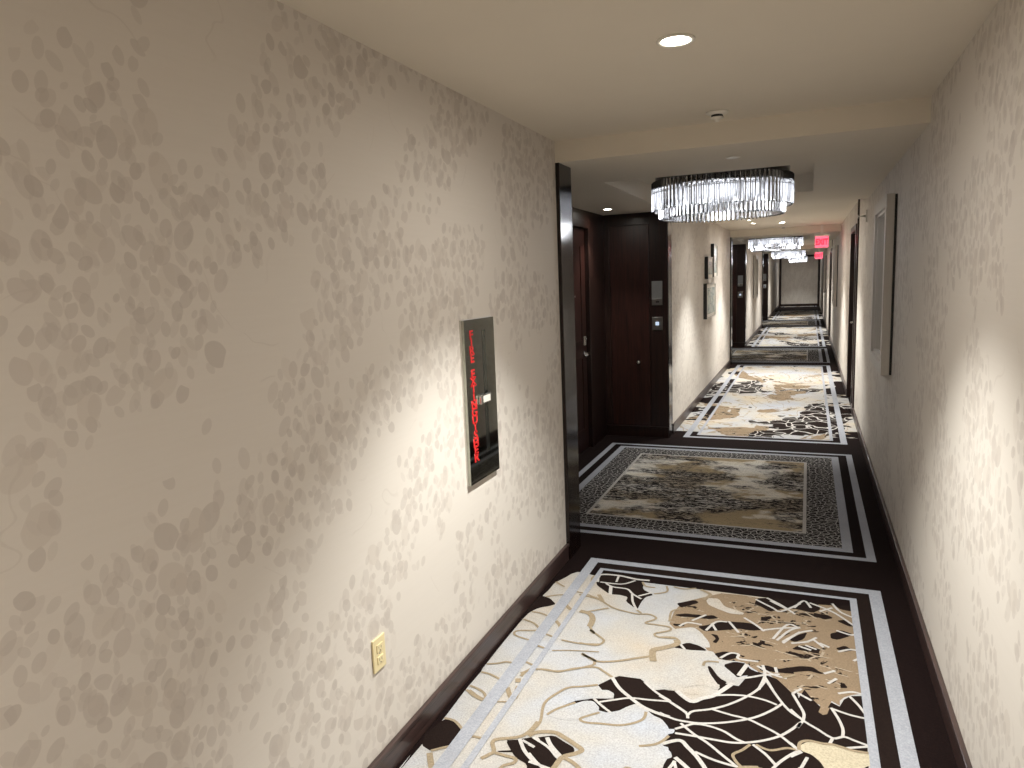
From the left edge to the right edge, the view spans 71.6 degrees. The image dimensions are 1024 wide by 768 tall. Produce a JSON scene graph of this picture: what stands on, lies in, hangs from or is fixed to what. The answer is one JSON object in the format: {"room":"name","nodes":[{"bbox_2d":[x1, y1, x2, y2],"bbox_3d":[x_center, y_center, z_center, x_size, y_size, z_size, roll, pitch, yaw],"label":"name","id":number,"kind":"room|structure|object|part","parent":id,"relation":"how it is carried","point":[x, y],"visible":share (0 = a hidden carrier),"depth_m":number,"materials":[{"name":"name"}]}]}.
{"room":"hotel corridor","nodes":[
{"label":"hotel corridor","id":0,"kind":"room"},
{"bbox_2d":[0,0,565,767],"bbox_3d":[-1.388,0.441,0.240,0.120,2.469,8.450,1,9,23],"label":"wall","id":1,"kind":"structure","parent":0,"point":[245,245],"depth_m":1.79,"materials":[{"name":"paper"}]},
{"bbox_2d":[371,632,385,673],"bbox_3d":[-0.443,0.898,2.369,0.010,0.116,0.072,1,9,23],"label":"power outlet","id":2,"kind":"object","parent":1,"relation":"attached to","point":[378,644],"visible":1,"depth_m":2.36,"materials":[{"name":"beige plastic"}]},
{"bbox_2d":[376,641,382,653],"bbox_3d":[-0.441,0.878,2.365,0.003,0.028,0.034,1,9,23],"label":"socket","id":3,"kind":"object","parent":2,"relation":"attached to","point":[379,644],"depth_m":2.36,"materials":[{"name":"beige plastic"}]},
{"bbox_2d":[377,653,383,664],"bbox_3d":[-0.439,0.919,2.371,0.003,0.028,0.034,1,9,23],"label":"socket","id":4,"kind":"object","parent":2,"relation":"attached to","point":[380,656],"depth_m":2.37,"materials":[{"name":"beige plastic"}]},
{"bbox_2d":[367,543,568,767],"bbox_3d":[-1.278,1.614,0.381,0.019,0.100,8.450,1,9,23],"label":"baseboard","id":5,"kind":"structure","parent":1,"relation":"attached to","point":[413,730],"depth_m":2.93,"materials":[{"name":"brown wood"}]},
{"bbox_2d":[459,316,499,485],"bbox_3d":[-0.129,0.064,3.055,0.036,0.694,0.300,1,9,23],"label":"fire extinguisher cabinet","id":6,"kind":"object","parent":1,"relation":"attached to","point":[477,350],"visible":1,"depth_m":3.02,"materials":[{"name":"black glass"}]},
{"bbox_3d":[-0.115,0.061,3.061,0.015,0.042,0.102,1,9,23],"label":"pull handle","id":7,"kind":"part","parent":6,"relation":"part of","materials":[{"name":"silver metal"}]},
{"bbox_2d":[572,207,606,443],"bbox_3d":[0.315,-0.363,6.011,0.120,2.296,3.186,1,9,23],"label":"wall","id":8,"kind":"structure","parent":0,"point":[596,220],"depth_m":7.20,"materials":[{"name":"brown wood"}]},
{"bbox_2d":[572,218,594,453],"bbox_3d":[0.548,-0.394,6.500,0.116,2.200,1.070,1,9,23],"label":"door","id":9,"kind":"structure","parent":8,"relation":"in","point":[582,287],"depth_m":6.81,"materials":[{"name":"red wood"}]},
{"bbox_2d":[603,212,668,426],"bbox_3d":[1.245,-0.597,7.393,0.772,2.296,0.126,1,9,23],"label":"wall","id":10,"kind":"structure","parent":0,"point":[658,339],"depth_m":7.26,"materials":[{"name":"brown wood"}]},
{"bbox_2d":[609,224,650,425],"bbox_3d":[1.217,-0.584,7.328,0.404,2.060,0.050,1,9,23],"label":"door","id":11,"kind":"structure","parent":10,"relation":"in","point":[629,245],"depth_m":7.33,"materials":[{"name":"red wood"}]},
{"bbox_2d":[607,424,668,437],"bbox_3d":[1.321,0.494,7.467,0.654,0.110,0.034,1,9,23],"label":"baseboard","id":12,"kind":"structure","parent":10,"relation":"attached to","point":[624,430],"depth_m":7.45,"materials":[{"name":"brown wood"}]},
{"bbox_2d":[652,281,661,304],"bbox_3d":[1.466,-0.918,7.173,0.106,0.242,0.013,1,9,23],"label":"room sign","id":13,"kind":"object","parent":10,"relation":"attached to","point":[656,285],"visible":1,"depth_m":7.17,"materials":[{"name":"silver metal"}]},
{"bbox_2d":[652,317,662,329],"bbox_3d":[1.478,-0.615,7.217,0.106,0.132,0.012,1,9,23],"label":"bell","id":14,"kind":"object","parent":10,"relation":"attached to","point":[657,322],"visible":1,"depth_m":7.21,"materials":[{"name":"silver metal"}]},
{"bbox_2d":[277,0,998,254],"bbox_3d":[5.419,-3.065,14.884,2.510,0.143,41.400,1,9,23],"label":"ceiling","id":15,"kind":"structure","parent":0,"point":[836,92],"depth_m":2.73,"materials":[{"name":"paint"}]},
{"bbox_2d":[656,33,694,47],"bbox_3d":[0.531,-1.113,2.302,0.124,0.006,0.124,1,9,23],"label":"recessed light","id":16,"kind":"object","parent":15,"relation":"in","point":[677,39],"visible":1,"depth_m":2.30,"materials":[{"name":"white plastic"}]},
{"bbox_2d":[706,109,728,121],"bbox_3d":[0.968,-1.261,3.351,0.104,0.046,0.104,1,9,23],"label":"smoke detector","id":17,"kind":"object","parent":15,"relation":"attached to","point":[716,115],"visible":1,"depth_m":3.33,"materials":[{"name":"white plastic"}]},
{"bbox_3d":[0.968,-1.276,3.349,0.104,0.014,0.104,1,9,23],"label":"plate","id":18,"kind":"part","parent":17,"relation":"part of","materials":[{"name":"white plastic"}]},
{"bbox_2d":[651,165,793,222],"bbox_3d":[1.562,-1.432,5.309,1.020,0.363,1.020,-4,8,-10],"label":"crystal chandelier","id":19,"kind":"object","parent":15,"relation":"hanging from","point":[767,191],"visible":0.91,"depth_m":4.94,"materials":[{"name":"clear glass"}]},
{"bbox_3d":[1.065,-1.398,5.313,0.025,0.220,0.027,-2,8,0],"label":"crystal rod","id":20,"kind":"part","parent":19,"relation":"part of","materials":[{"name":"glass"}]},
{"bbox_3d":[1.066,-1.393,5.278,0.025,0.220,0.027,-3,8,-4],"label":"crystal rod","id":21,"kind":"part","parent":19,"relation":"part of","materials":[{"name":"glass"}]},
{"bbox_3d":[1.070,-1.388,5.243,0.025,0.220,0.027,-3,8,-8],"label":"crystal rod","id":22,"kind":"part","parent":19,"relation":"part of","materials":[{"name":"glass"}]},
{"bbox_3d":[1.076,-1.384,5.208,0.025,0.220,0.027,-4,8,-12],"label":"crystal rod","id":23,"kind":"part","parent":19,"relation":"part of","materials":[{"name":"glass"}]},
{"bbox_3d":[1.085,-1.379,5.174,0.025,0.220,0.027,-5,8,-16],"label":"crystal rod","id":24,"kind":"part","parent":19,"relation":"part of","materials":[{"name":"glass"}]},
{"bbox_3d":[1.096,-1.375,5.141,0.025,0.220,0.027,-5,9,-20],"label":"crystal rod","id":25,"kind":"part","parent":19,"relation":"part of","materials":[{"name":"glass"}]},
{"bbox_3d":[1.110,-1.371,5.108,0.025,0.220,0.027,-6,9,-24],"label":"crystal rod","id":26,"kind":"part","parent":19,"relation":"part of","materials":[{"name":"glass"}]},
{"bbox_3d":[1.126,-1.367,5.077,0.025,0.220,0.027,-7,9,-28],"label":"crystal rod","id":27,"kind":"part","parent":19,"relation":"part of","materials":[{"name":"clear glass"}]},
{"bbox_3d":[1.156,-1.319,5.153,0.025,0.215,0.027,-6,9,-22],"label":"crystal rod","id":28,"kind":"part","parent":19,"relation":"part of","materials":[{"name":"glass"}]},
{"bbox_3d":[1.144,-1.363,5.046,0.025,0.220,0.027,-7,10,-32],"label":"crystal rod","id":29,"kind":"part","parent":19,"relation":"part of","materials":[{"name":"glass"}]},
{"bbox_3d":[1.170,-1.315,5.123,0.025,0.215,0.027,-6,9,-26],"label":"crystal rod","id":30,"kind":"part","parent":19,"relation":"part of","materials":[{"name":"glass"}]},
{"bbox_3d":[1.164,-1.360,5.017,0.025,0.220,0.027,-8,10,-36],"label":"crystal rod","id":31,"kind":"part","parent":19,"relation":"part of","materials":[{"name":"clear glass"}]},
{"bbox_3d":[1.204,-1.308,5.067,0.025,0.215,0.027,-8,10,-35],"label":"crystal rod","id":32,"kind":"part","parent":19,"relation":"part of","materials":[{"name":"glass"}]},
{"bbox_3d":[1.187,-1.357,4.990,0.025,0.220,0.027,-9,11,-40],"label":"crystal rod","id":33,"kind":"part","parent":19,"relation":"part of","materials":[{"name":"glass"}]},
{"bbox_3d":[1.224,-1.306,5.041,0.025,0.215,0.027,-9,10,-39],"label":"crystal rod","id":34,"kind":"part","parent":19,"relation":"part of","materials":[{"name":"glass"}]},
{"bbox_3d":[1.211,-1.354,4.964,0.027,0.220,0.025,6,11,45],"label":"crystal rod","id":35,"kind":"part","parent":19,"relation":"part of","materials":[{"name":"clear glass"}]},
{"bbox_3d":[1.246,-1.303,5.016,0.025,0.215,0.027,-10,11,-43],"label":"crystal rod","id":36,"kind":"part","parent":19,"relation":"part of","materials":[{"name":"glass"}]},
{"bbox_3d":[1.237,-1.352,4.940,0.027,0.220,0.025,5,11,41],"label":"crystal rod","id":37,"kind":"part","parent":19,"relation":"part of","materials":[{"name":"clear glass"}]},
{"bbox_3d":[1.270,-1.301,4.994,0.027,0.215,0.025,5,11,42],"label":"crystal rod","id":38,"kind":"part","parent":19,"relation":"part of","materials":[{"name":"clear glass"}]},
{"bbox_3d":[1.265,-1.350,4.917,0.027,0.220,0.025,4,10,37],"label":"crystal rod","id":39,"kind":"part","parent":19,"relation":"part of","materials":[{"name":"clear glass"}]},
{"bbox_3d":[1.296,-1.299,4.972,0.027,0.215,0.025,4,10,37],"label":"crystal rod","id":40,"kind":"part","parent":19,"relation":"part of","materials":[{"name":"glass"}]},
{"bbox_3d":[1.294,-1.348,4.897,0.027,0.220,0.025,3,10,33],"label":"crystal rod","id":41,"kind":"part","parent":19,"relation":"part of","materials":[{"name":"clear glass"}]},
{"bbox_3d":[1.323,-1.297,4.953,0.027,0.215,0.025,3,10,33],"label":"crystal rod","id":42,"kind":"part","parent":19,"relation":"part of","materials":[{"name":"clear glass"}]},
{"bbox_3d":[1.324,-1.347,4.879,0.027,0.220,0.025,2,9,29],"label":"crystal rod","id":43,"kind":"part","parent":19,"relation":"part of","materials":[{"name":"clear glass"}]},
{"bbox_3d":[1.351,-1.296,4.936,0.027,0.215,0.025,2,9,29],"label":"crystal rod","id":44,"kind":"part","parent":19,"relation":"part of","materials":[{"name":"clear glass"}]},
{"bbox_3d":[1.356,-1.346,4.863,0.027,0.220,0.025,1,9,25],"label":"crystal rod","id":45,"kind":"part","parent":19,"relation":"part of","materials":[{"name":"glass"}]},
{"bbox_3d":[1.381,-1.295,4.921,0.027,0.215,0.025,1,9,25],"label":"crystal rod","id":46,"kind":"part","parent":19,"relation":"part of","materials":[{"name":"clear glass"}]},
{"bbox_3d":[1.389,-1.345,4.850,0.027,0.220,0.025,1,9,21],"label":"crystal rod","id":47,"kind":"part","parent":19,"relation":"part of","materials":[{"name":"clear glass"}]},
{"bbox_3d":[1.411,-1.294,4.909,0.027,0.215,0.025,1,9,20],"label":"crystal rod","id":48,"kind":"part","parent":19,"relation":"part of","materials":[{"name":"clear glass"}]},
{"bbox_3d":[1.443,-1.294,4.898,0.027,0.215,0.025,0,8,16],"label":"crystal rod","id":49,"kind":"part","parent":19,"relation":"part of","materials":[{"name":"glass"}]},
{"bbox_3d":[1.423,-1.345,4.838,0.027,0.220,0.025,0,8,16],"label":"crystal rod","id":50,"kind":"part","parent":19,"relation":"part of","materials":[{"name":"clear glass"}]},
{"bbox_3d":[1.475,-1.294,4.890,0.027,0.215,0.025,-1,8,12],"label":"crystal rod","id":51,"kind":"part","parent":19,"relation":"part of","materials":[{"name":"glass"}]},
{"bbox_3d":[1.457,-1.345,4.829,0.027,0.220,0.025,0,8,12],"label":"crystal rod","id":52,"kind":"part","parent":19,"relation":"part of","materials":[{"name":"clear glass"}]},
{"bbox_3d":[1.507,-1.294,4.885,0.027,0.215,0.025,-1,8,8],"label":"crystal rod","id":53,"kind":"part","parent":19,"relation":"part of","materials":[{"name":"glass"}]},
{"bbox_3d":[1.492,-1.345,4.823,0.027,0.220,0.025,-1,8,8],"label":"crystal rod","id":54,"kind":"part","parent":19,"relation":"part of","materials":[{"name":"glass"}]},
{"bbox_3d":[1.540,-1.295,4.881,0.027,0.215,0.025,-2,8,3],"label":"crystal rod","id":55,"kind":"part","parent":19,"relation":"part of","materials":[{"name":"glass"}]},
{"bbox_3d":[1.527,-1.346,4.819,0.027,0.220,0.025,-2,8,4],"label":"crystal rod","id":56,"kind":"part","parent":19,"relation":"part of","materials":[{"name":"clear glass"}]},
{"bbox_3d":[1.573,-1.297,4.881,0.027,0.215,0.025,-2,8,-1],"label":"crystal rod","id":57,"kind":"part","parent":19,"relation":"part of","materials":[{"name":"glass"}]},
{"bbox_3d":[1.563,-1.347,4.818,0.027,0.220,0.025,-2,8,0],"label":"crystal rod","id":58,"kind":"part","parent":19,"relation":"part of","materials":[{"name":"glass"}]},
{"bbox_3d":[1.607,-1.298,4.882,0.027,0.215,0.025,-3,8,-5],"label":"crystal rod","id":59,"kind":"part","parent":19,"relation":"part of","materials":[{"name":"glass"}]},
{"bbox_3d":[1.598,-1.349,4.819,0.027,0.220,0.025,-3,8,-4],"label":"crystal rod","id":60,"kind":"part","parent":19,"relation":"part of","materials":[{"name":"clear glass"}]},
{"bbox_3d":[1.639,-1.300,4.886,0.027,0.215,0.025,-4,8,-9],"label":"crystal rod","id":61,"kind":"part","parent":19,"relation":"part of","materials":[{"name":"glass"}]},
{"bbox_3d":[1.634,-1.351,4.822,0.027,0.220,0.025,-3,8,-8],"label":"crystal rod","id":62,"kind":"part","parent":19,"relation":"part of","materials":[{"name":"clear glass"}]},
{"bbox_3d":[1.672,-1.302,4.893,0.027,0.215,0.025,-4,8,-14],"label":"crystal rod","id":63,"kind":"part","parent":19,"relation":"part of","materials":[{"name":"glass"}]},
{"bbox_3d":[1.669,-1.353,4.828,0.027,0.220,0.025,-4,8,-12],"label":"crystal rod","id":64,"kind":"part","parent":19,"relation":"part of","materials":[{"name":"clear glass"}]},
{"bbox_3d":[1.704,-1.305,4.902,0.027,0.215,0.025,-5,9,-18],"label":"crystal rod","id":65,"kind":"part","parent":19,"relation":"part of","materials":[{"name":"glass"}]},
{"bbox_3d":[1.703,-1.356,4.837,0.027,0.220,0.025,-5,8,-16],"label":"crystal rod","id":66,"kind":"part","parent":19,"relation":"part of","materials":[{"name":"clear glass"}]},
{"bbox_3d":[1.734,-1.308,4.913,0.027,0.215,0.025,-6,9,-22],"label":"crystal rod","id":67,"kind":"part","parent":19,"relation":"part of","materials":[{"name":"glass"}]},
{"bbox_3d":[1.765,-1.311,4.927,0.027,0.215,0.025,-6,9,-26],"label":"crystal rod","id":68,"kind":"part","parent":19,"relation":"part of","materials":[{"name":"clear glass"}]},
{"bbox_3d":[1.737,-1.359,4.848,0.027,0.220,0.025,-5,9,-20],"label":"crystal rod","id":69,"kind":"part","parent":19,"relation":"part of","materials":[{"name":"clear glass"}]},
{"bbox_3d":[1.794,-1.314,4.942,0.027,0.215,0.025,-7,9,-30],"label":"crystal rod","id":70,"kind":"part","parent":19,"relation":"part of","materials":[{"name":"glass"}]},
{"bbox_3d":[1.770,-1.362,4.861,0.027,0.220,0.025,-6,9,-24],"label":"crystal rod","id":71,"kind":"part","parent":19,"relation":"part of","materials":[{"name":"clear glass"}]},
{"bbox_3d":[1.801,-1.365,4.877,0.027,0.220,0.025,-7,9,-28],"label":"crystal rod","id":72,"kind":"part","parent":19,"relation":"part of","materials":[{"name":"clear glass"}]},
{"bbox_3d":[1.832,-1.369,4.895,0.027,0.220,0.025,-7,10,-32],"label":"crystal rod","id":73,"kind":"part","parent":19,"relation":"part of","materials":[{"name":"clear glass"}]},
{"bbox_3d":[1.861,-1.373,4.915,0.027,0.220,0.025,-8,10,-36],"label":"crystal rod","id":74,"kind":"part","parent":19,"relation":"part of","materials":[{"name":"clear glass"}]},
{"bbox_3d":[1.889,-1.377,4.936,0.027,0.220,0.025,-9,11,-40],"label":"crystal rod","id":75,"kind":"part","parent":19,"relation":"part of","materials":[{"name":"glass"}]},
{"bbox_3d":[1.915,-1.382,4.960,0.025,0.220,0.027,6,11,45],"label":"crystal rod","id":76,"kind":"part","parent":19,"relation":"part of","materials":[{"name":"clear glass"}]},
{"bbox_3d":[1.939,-1.386,4.986,0.025,0.220,0.027,5,11,41],"label":"crystal rod","id":77,"kind":"part","parent":19,"relation":"part of","materials":[{"name":"glass"}]},
{"bbox_3d":[1.961,-1.391,5.013,0.025,0.220,0.027,4,10,37],"label":"crystal rod","id":78,"kind":"part","parent":19,"relation":"part of","materials":[{"name":"glass"}]},
{"bbox_3d":[1.981,-1.396,5.042,0.025,0.220,0.027,3,10,33],"label":"crystal rod","id":79,"kind":"part","parent":19,"relation":"part of","materials":[{"name":"glass"}]},
{"bbox_2d":[726,156,739,158],"bbox_3d":[1.234,-1.265,3.964,0.080,0.006,0.080,1,9,23],"label":"sprinkler cover","id":80,"kind":"object","parent":15,"relation":"attached to","point":[729,157],"visible":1,"depth_m":3.95,"materials":[{"name":"white plastic"}]},
{"bbox_2d":[748,236,802,251],"bbox_3d":[5.217,-2.825,14.050,1.020,0.363,1.020,-6,9,-22],"label":"crystal chandelier","id":81,"kind":"object","parent":15,"relation":"hanging from","point":[792,242],"visible":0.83,"depth_m":13.68,"materials":[{"name":"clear glass"}]},
{"bbox_2d":[771,250,804,258],"bbox_3d":[8.872,-4.218,22.792,1.020,0.363,1.020,-4,8,-10],"label":"crystal chandelier","id":82,"kind":"object","parent":15,"relation":"hanging from","point":[794,253],"visible":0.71,"depth_m":22.41,"materials":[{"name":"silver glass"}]},
{"bbox_2d":[789,254,806,262],"bbox_3d":[12.691,-5.582,31.491,0.765,0.363,0.765,1,9,23],"label":"crystal chandelier","id":83,"kind":"object","parent":15,"relation":"hanging from","point":[804,259],"visible":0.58,"depth_m":31.21,"materials":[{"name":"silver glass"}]},
{"bbox_2d":[814,248,823,258],"bbox_3d":[8.941,-3.860,20.680,0.250,0.424,0.044,1,9,23],"label":"exit sign","id":84,"kind":"object","parent":15,"relation":"hanging from","point":[819,254],"visible":0.99,"depth_m":20.68,"materials":[{"name":"red plastic"}]},
{"bbox_3d":[8.946,-3.745,20.696,0.210,0.190,0.012,1,9,23],"label":"panel","id":85,"kind":"part","parent":84,"relation":"part of","materials":[{"name":"red"}]},
{"bbox_2d":[814,225,829,247],"bbox_3d":[5.213,-2.487,11.940,0.250,0.379,0.044,1,9,23],"label":"exit sign","id":86,"kind":"object","parent":15,"relation":"hanging from","point":[821,241],"visible":1,"depth_m":11.94,"materials":[{"name":"red plastic"}]},
{"bbox_3d":[5.217,-2.394,11.953,0.210,0.190,0.012,1,9,23],"label":"panel","id":87,"kind":"part","parent":86,"relation":"part of","materials":[{"name":"red plastic"}]},
{"bbox_2d":[396,306,957,767],"bbox_3d":[5.531,-0.725,15.210,2.570,0.004,41.400,1,9,23],"label":"floor","id":88,"kind":"structure","parent":0,"point":[732,595],"depth_m":3.47,"materials":[{"name":"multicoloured carpet"}]},
{"bbox_2d":[671,216,729,422],"bbox_3d":[2.739,-1.132,10.112,0.120,2.469,5.974,1,9,23],"label":"wall","id":89,"kind":"structure","parent":0,"point":[700,346],"depth_m":8.96,"materials":[{"name":"paper"}]},
{"bbox_2d":[667,222,672,436],"bbox_3d":[1.555,-0.683,7.297,0.146,2.469,0.200,1,9,23],"label":"trim","id":90,"kind":"structure","parent":89,"relation":"attached to","point":[669,245],"depth_m":7.27,"materials":[{"name":"black metal"}]},
{"bbox_2d":[673,360,730,432],"bbox_3d":[2.850,0.041,10.252,0.019,0.100,5.974,1,9,23],"label":"baseboard","id":91,"kind":"structure","parent":89,"relation":"attached to","point":[690,408],"depth_m":9.14,"materials":[{"name":"brown wood"}]},
{"bbox_2d":[705,257,712,278],"bbox_3d":[2.740,-1.614,9.870,0.049,0.300,0.540,1,9,23],"label":"framed picture","id":92,"kind":"object","parent":89,"relation":"attached to","point":[708,260],"visible":1,"depth_m":9.72,"materials":[{"name":"black paint"}]},
{"bbox_2d":[708,261,711,273],"bbox_3d":[2.755,-1.614,9.864,0.001,0.178,0.418,1,9,23],"label":"print","id":93,"kind":"object","parent":92,"relation":"attached to","point":[709,262],"depth_m":9.84},
{"bbox_2d":[703,283,715,318],"bbox_3d":[2.790,-1.181,10.011,0.049,0.480,0.950,1,9,23],"label":"framed picture","id":94,"kind":"object","parent":89,"relation":"attached to","point":[709,289],"visible":1,"depth_m":9.84,"materials":[{"name":"black paint"}]},
{"bbox_2d":[707,287,714,313],"bbox_3d":[2.805,-1.181,10.005,0.001,0.358,0.828,1,9,23],"label":"print","id":95,"kind":"object","parent":94,"relation":"attached to","point":[710,290],"depth_m":10.01},
{"bbox_2d":[711,244,717,276],"bbox_3d":[2.961,-1.806,10.394,0.049,0.475,0.400,1,9,23],"label":"framed picture","id":96,"kind":"object","parent":89,"relation":"attached to","point":[714,247],"visible":0.91,"depth_m":10.32,"materials":[{"name":"black paint"}]},
{"bbox_2d":[714,248,715,272],"bbox_3d":[2.976,-1.806,10.387,0.001,0.353,0.278,1,9,23],"label":"print","id":97,"kind":"object","parent":96,"relation":"attached to","point":[714,248],"depth_m":10.35},
{"bbox_2d":[733,244,745,341],"bbox_3d":[4.901,-1.990,16.134,0.772,2.296,0.126,1,9,23],"label":"wall","id":98,"kind":"structure","parent":0,"point":[740,312],"depth_m":15.97,"materials":[{"name":"brown wood"}]},
{"bbox_2d":[732,250,736,341],"bbox_3d":[4.872,-1.977,16.069,0.404,2.060,0.050,1,9,23],"label":"door","id":99,"kind":"structure","parent":98,"relation":"in","point":[734,260],"depth_m":16.01,"materials":[{"name":"red wood"}]},
{"bbox_2d":[732,342,744,346],"bbox_3d":[4.976,-0.899,16.209,0.654,0.110,0.034,1,9,23],"label":"baseboard","id":100,"kind":"structure","parent":98,"relation":"attached to","point":[734,344],"depth_m":16.12,"materials":[{"name":"brown wood"}]},
{"bbox_2d":[738,275,742,285],"bbox_3d":[5.121,-2.312,15.915,0.106,0.242,0.013,1,9,23],"label":"room sign","id":101,"kind":"object","parent":98,"relation":"attached to","point":[740,278],"visible":1,"depth_m":15.91,"materials":[{"name":"silver metal"}]},
{"bbox_2d":[738,292,742,297],"bbox_3d":[5.133,-2.008,15.959,0.106,0.132,0.012,1,9,23],"label":"bell","id":102,"kind":"object","parent":98,"relation":"attached to","point":[740,294],"visible":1,"depth_m":15.95,"materials":[{"name":"silver metal"}]},
{"bbox_2d":[746,244,761,340],"bbox_3d":[6.395,-2.526,18.853,0.120,2.469,5.974,1,9,23],"label":"wall","id":103,"kind":"structure","parent":0,"point":[753,306],"depth_m":17.86,"materials":[{"name":"paint"}]},
{"bbox_2d":[745,244,746,345],"bbox_3d":[5.210,-2.077,16.038,0.146,2.469,0.200,1,9,23],"label":"trim","id":104,"kind":"structure","parent":103,"relation":"attached to","point":[746,244],"depth_m":15.95,"materials":[{"name":"black metal"}]},
{"bbox_2d":[746,324,761,345],"bbox_3d":[6.505,-1.353,18.994,0.019,0.100,5.974,1,9,23],"label":"baseboard","id":105,"kind":"structure","parent":103,"relation":"attached to","point":[760,326],"depth_m":18.40,"materials":[{"name":"brown wood"}]},
{"bbox_2d":[753,255,758,298],"bbox_3d":[6.402,-2.812,18.622,0.062,1.100,1.000,1,9,23],"label":"wall mirror","id":106,"kind":"object","parent":103,"relation":"attached to","point":[756,258],"visible":1,"depth_m":18.23,"materials":[{"name":"grey mirror"}]},
{"bbox_3d":[6.394,-2.812,18.625,0.016,0.910,0.810,1,9,23],"label":"glass","id":107,"kind":"part","parent":106,"relation":"part of","materials":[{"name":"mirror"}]},
{"bbox_2d":[763,254,767,316],"bbox_3d":[8.556,-3.384,24.876,0.772,2.296,0.126,1,9,23],"label":"wall","id":108,"kind":"structure","parent":0,"point":[765,256],"depth_m":24.69,"materials":[{"name":"brown wood"}]},
{"bbox_2d":[768,254,778,315],"bbox_3d":[10.855,-4.226,29.521,0.120,2.469,10.193,1,9,23],"label":"wall","id":109,"kind":"structure","parent":0,"point":[773,264],"depth_m":28.35,"materials":[{"name":"paper"}]},
{"bbox_2d":[781,257,817,303],"bbox_3d":[13.712,-4.958,33.858,2.046,2.469,0.120,1,9,23],"label":"wall","id":110,"kind":"structure","parent":0,"point":[799,280],"depth_m":33.82,"materials":[{"name":"paint"}]},
{"bbox_2d":[779,254,819,306],"bbox_3d":[13.685,-4.918,33.794,1.806,2.409,0.030,1,9,23],"label":"trim","id":111,"kind":"structure","parent":110,"relation":"attached to","point":[811,255],"depth_m":33.86,"materials":[{"name":"brown wood"}]},
{"bbox_2d":[819,0,1023,767],"bbox_3d":[6.678,-1.921,14.540,0.120,2.469,41.400,1,9,23],"label":"wall","id":112,"kind":"structure","parent":0,"point":[943,433],"depth_m":2.46,"materials":[{"name":"paper"}]},
{"bbox_2d":[822,256,823,308],"bbox_3d":[11.518,-3.615,26.153,0.124,2.160,1.100,1,9,23],"label":"door","id":113,"kind":"structure","parent":112,"relation":"in","point":[823,256],"depth_m":26.63,"materials":[{"name":"brown wood"}]},
{"bbox_2d":[823,255,826,292],"bbox_3d":[9.854,-3.467,22.356,0.062,1.140,0.885,1,9,23],"label":"wall mirror","id":114,"kind":"object","parent":112,"relation":"attached to","point":[825,256],"visible":1,"depth_m":21.97,"materials":[{"name":"grey mirror"}]},
{"bbox_2d":[828,248,831,335],"bbox_3d":[7.863,-2.222,17.411,0.124,2.160,1.100,1,9,23],"label":"door","id":115,"kind":"structure","parent":112,"relation":"in","point":[831,248],"depth_m":17.84,"materials":[{"name":"brown wood"}]},
{"bbox_2d":[829,240,832,340],"bbox_3d":[7.475,-2.220,16.624,0.019,2.409,0.055,1,9,23],"label":"trim","id":116,"kind":"structure","parent":112,"relation":"attached to","point":[832,240],"depth_m":16.59,"materials":[{"name":"brown wood"}]},
{"bbox_2d":[832,245,837,306],"bbox_3d":[6.199,-2.074,13.614,0.062,1.140,0.885,1,9,23],"label":"wall mirror","id":117,"kind":"object","parent":112,"relation":"attached to","point":[835,247],"visible":1,"depth_m":13.24,"materials":[{"name":"grey mirror"}]},
{"bbox_2d":[846,223,856,409],"bbox_3d":[4.208,-0.829,8.670,0.124,2.160,1.100,1,9,23],"label":"door","id":118,"kind":"structure","parent":112,"relation":"in","point":[853,244],"depth_m":9.06,"materials":[{"name":"brown wood"}]},
{"bbox_2d":[852,199,859,412],"bbox_3d":[3.820,-0.827,7.882,0.019,2.409,0.055,1,9,23],"label":"trim","id":119,"kind":"structure","parent":112,"relation":"attached to","point":[858,218],"depth_m":7.85,"materials":[{"name":"brown wood"}]},
{"bbox_2d":[858,210,866,221],"bbox_3d":[3.326,-1.592,6.737,0.078,0.116,0.116,1,9,23],"label":"sprinkler","id":120,"kind":"object","parent":112,"relation":"attached to","point":[865,215],"visible":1,"depth_m":6.72,"materials":[{"name":"white metal"}]},
{"bbox_2d":[870,193,897,375],"bbox_3d":[2.543,-0.680,4.873,0.062,1.140,0.885,1,9,23],"label":"wall mirror","id":121,"kind":"object","parent":112,"relation":"attached to","point":[885,213],"visible":1,"depth_m":4.54,"materials":[{"name":"grey mirror"}]},
{"bbox_3d":[2.552,-0.680,4.869,0.016,0.950,0.695,1,9,23],"label":"glass","id":122,"kind":"part","parent":121,"relation":"part of","materials":[{"name":"mirror"}]},
{"bbox_2d":[822,314,972,767],"bbox_3d":[5.024,-0.127,10.820,0.019,0.100,32.824,1,9,23],"label":"baseboard","id":123,"kind":"structure","parent":112,"relation":"attached to","point":[960,752],"depth_m":3.14,"materials":[{"name":"brown wood"}]},
{"bbox_3d":[-0.079,-0.118,4.404,0.634,2.296,0.120,1,9,23],"label":"wall","id":124,"kind":"structure","parent":0,"visible":0},
{"bbox_2d":[555,163,580,558],"bbox_3d":[0.270,-0.104,4.207,0.162,2.296,0.217,1,9,23],"label":"trim","id":125,"kind":"structure","parent":124,"relation":"attached to","point":[562,172],"depth_m":4.14,"materials":[{"name":"brown wood"}]},
{"bbox_3d":[3.576,-1.511,13.146,0.634,2.296,0.120,1,9,23],"label":"wall","id":126,"kind":"structure","parent":0,"visible":0},
{"bbox_2d":[730,237,732,364],"bbox_3d":[3.925,-1.497,12.949,0.162,2.296,0.217,1,9,23],"label":"trim","id":127,"kind":"structure","parent":126,"relation":"attached to","point":[731,238],"depth_m":12.85,"materials":[{"name":"brown wood"}]},
{"bbox_3d":[7.231,-2.904,21.888,0.634,2.296,0.120,1,9,23],"label":"wall","id":128,"kind":"structure","parent":0,"visible":0},
{"bbox_2d":[761,252,762,326],"bbox_3d":[7.580,-2.890,21.691,0.162,2.296,0.217,1,9,23],"label":"trim","id":129,"kind":"structure","parent":128,"relation":"attached to","point":[762,252],"depth_m":21.57,"materials":[{"name":"brown wood"}]}
]}

